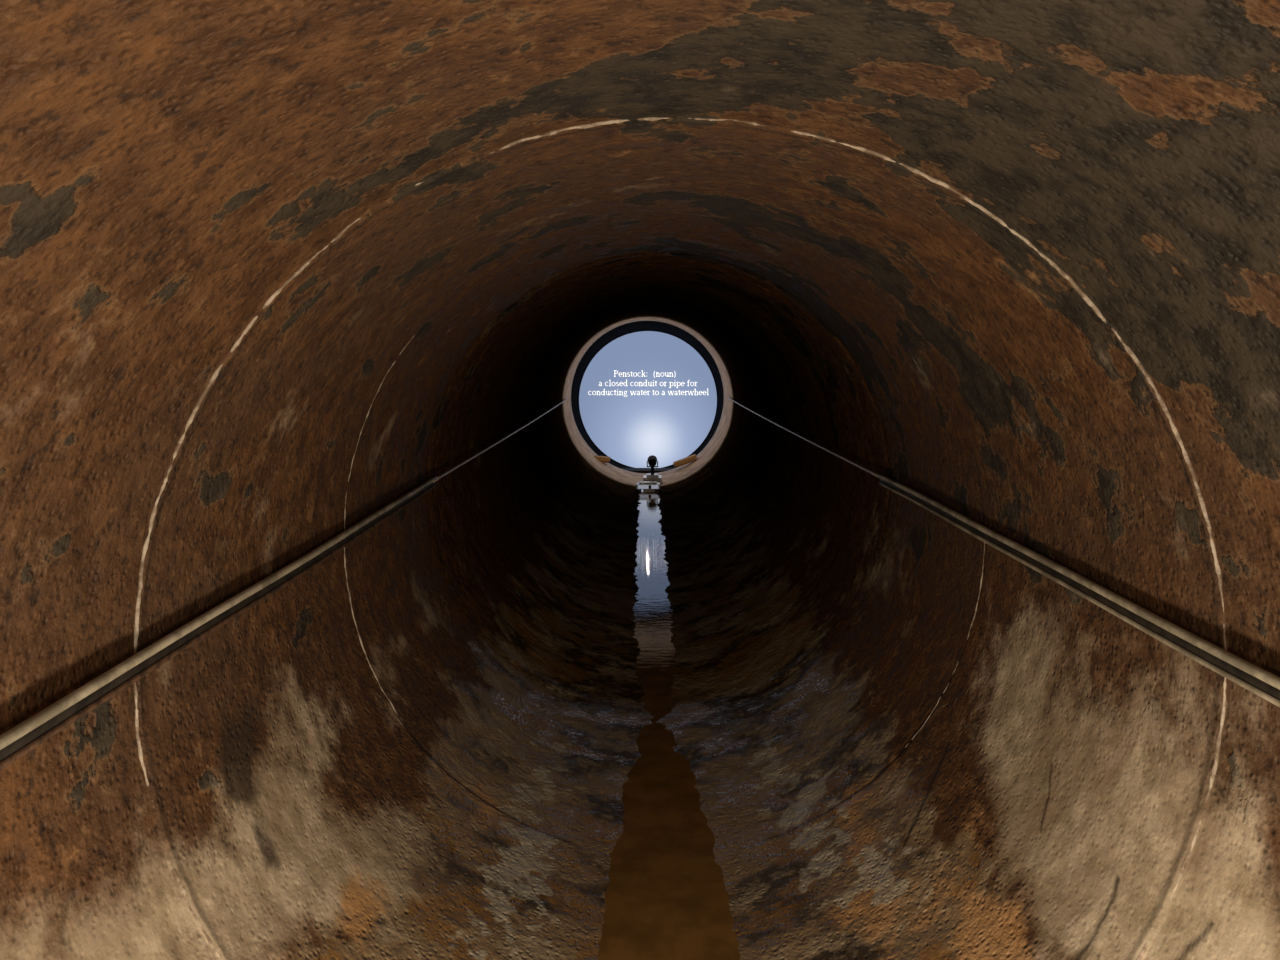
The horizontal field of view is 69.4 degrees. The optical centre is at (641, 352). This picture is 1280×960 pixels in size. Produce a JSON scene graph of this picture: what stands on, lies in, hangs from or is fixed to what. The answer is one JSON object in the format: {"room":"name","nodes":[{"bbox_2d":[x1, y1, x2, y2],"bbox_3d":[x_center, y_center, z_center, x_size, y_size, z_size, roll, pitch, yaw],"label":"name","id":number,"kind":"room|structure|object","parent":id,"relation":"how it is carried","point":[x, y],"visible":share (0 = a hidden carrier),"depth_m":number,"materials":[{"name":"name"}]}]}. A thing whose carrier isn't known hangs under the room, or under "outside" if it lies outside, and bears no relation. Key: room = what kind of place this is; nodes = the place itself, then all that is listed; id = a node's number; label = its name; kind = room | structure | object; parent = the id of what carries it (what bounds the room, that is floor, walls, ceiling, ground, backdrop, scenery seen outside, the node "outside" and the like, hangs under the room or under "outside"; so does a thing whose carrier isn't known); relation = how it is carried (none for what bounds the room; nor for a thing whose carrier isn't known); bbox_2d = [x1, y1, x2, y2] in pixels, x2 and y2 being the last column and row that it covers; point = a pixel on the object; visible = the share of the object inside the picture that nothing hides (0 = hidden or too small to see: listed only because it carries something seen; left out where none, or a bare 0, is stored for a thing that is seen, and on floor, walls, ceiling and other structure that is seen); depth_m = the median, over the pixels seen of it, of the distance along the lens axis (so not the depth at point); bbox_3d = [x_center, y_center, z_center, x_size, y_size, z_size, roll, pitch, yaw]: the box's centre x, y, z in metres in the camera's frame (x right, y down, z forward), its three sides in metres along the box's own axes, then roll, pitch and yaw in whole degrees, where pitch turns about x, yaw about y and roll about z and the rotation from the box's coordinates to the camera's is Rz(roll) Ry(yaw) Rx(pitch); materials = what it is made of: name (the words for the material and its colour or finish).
{"room":"large water pipe","nodes":[
{"label":"large water pipe","id":0,"kind":"room"},
{"bbox_2d":[0,0,1279,959],"bbox_3d":[0.069,0.567,4.775,2.012,2.017,11.950,0,0,0],"label":"pipe","id":1,"kind":"object","parent":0,"point":[167,167],"visible":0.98,"depth_m":1.93,"materials":[{"name":"metal"}]},
{"bbox_2d":[0,398,567,769],"bbox_3d":[-0.906,0.558,5.075,0.045,0.053,11.950,0,0,0],"label":"rail","id":2,"kind":"object","parent":1,"relation":"attached to","point":[19,740],"visible":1,"depth_m":1.74,"materials":[{"name":"grey metal"}]},
{"bbox_2d":[562,316,733,485],"bbox_3d":[0.069,0.568,11.335,2.120,2.120,1.190,0,0,0],"label":"pipe collar","id":3,"kind":"object","parent":1,"relation":"attached to","point":[678,474],"visible":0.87,"depth_m":11.21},
{"bbox_2d":[594,455,609,462],"bbox_3d":[-0.511,1.332,11.600,0.223,0.088,0.120,0,0,0],"label":"plank","id":4,"kind":"object","parent":3,"relation":"on","point":[604,459],"visible":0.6,"depth_m":11.54,"materials":[{"name":"brown wood"}]},
{"bbox_2d":[643,455,661,482],"bbox_3d":[0.124,1.376,11.000,0.220,0.299,0.240,0,0,0],"label":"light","id":5,"kind":"object","parent":3,"relation":"in","point":[652,460],"visible":0.99,"depth_m":10.96,"materials":[{"name":"black metal"}]},
{"bbox_2d":[673,454,696,466],"bbox_3d":[0.539,1.352,11.600,0.295,0.154,0.120,0,0,0],"label":"plank","id":6,"kind":"object","parent":3,"relation":"on","point":[689,459],"visible":1,"depth_m":11.54,"materials":[{"name":"brown wood"}]},
{"bbox_2d":[344,336,984,747],"bbox_3d":[0.070,0.585,2.869,1.993,1.282,0.011,0,0,0],"label":"weld seam","id":7,"kind":"object","parent":1,"relation":"attached to","point":[413,336],"visible":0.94,"depth_m":2.87,"materials":[{"name":"metal"}]},
{"bbox_2d":[598,489,739,959],"bbox_3d":[0.069,1.556,5.925,0.400,0.001,11.850,0,0,0],"label":"water stream","id":8,"kind":"object","parent":1,"relation":"on","point":[666,897],"visible":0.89,"depth_m":2.95,"materials":[{"name":"brown liquid"}]},
{"bbox_2d":[636,481,659,490],"bbox_3d":[0.069,1.503,10.442,0.270,0.090,0.176,0,0,0],"label":"junction box","id":9,"kind":"object","parent":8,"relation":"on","point":[642,484],"visible":1,"depth_m":10.37,"materials":[{"name":"grey metal"}]},
{"bbox_2d":[134,117,1226,959],"bbox_3d":[0.071,0.504,1.695,2.010,1.880,0.015,0,0,0],"label":"weld seam","id":10,"kind":"object","parent":1,"relation":"on","point":[1089,302],"visible":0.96,"depth_m":1.69,"materials":[{"name":"beige metal"}]},
{"bbox_2d":[728,397,1279,706],"bbox_3d":[1.044,0.547,5.075,0.045,0.054,11.950,0,0,0],"label":"rail","id":11,"kind":"object","parent":1,"relation":"attached to","point":[1263,682],"visible":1,"depth_m":2.01,"materials":[{"name":"grey metal"}]},
{"bbox_2d":[571,321,723,467],"bbox_3d":[0.069,0.568,12.250,2.700,2.700,0.700,0,0,0],"label":"wall","id":12,"kind":"structure","parent":0,"point":[638,325],"depth_m":12.60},
{"bbox_2d":[620,468,673,472],"bbox_3d":[0.069,1.628,12.150,1.300,0.200,0.300,0,0,0],"label":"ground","id":13,"kind":"structure","parent":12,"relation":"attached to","point":[637,470],"depth_m":12.12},
{"bbox_2d":[577,330,717,467],"bbox_3d":[0.080,0.631,12.414,1.890,1.890,0.052,0,0,0],"label":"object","id":14,"kind":"object","parent":12,"relation":"attached to","point":[643,394],"visible":0.98,"depth_m":12.40,"materials":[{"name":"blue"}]}
]}

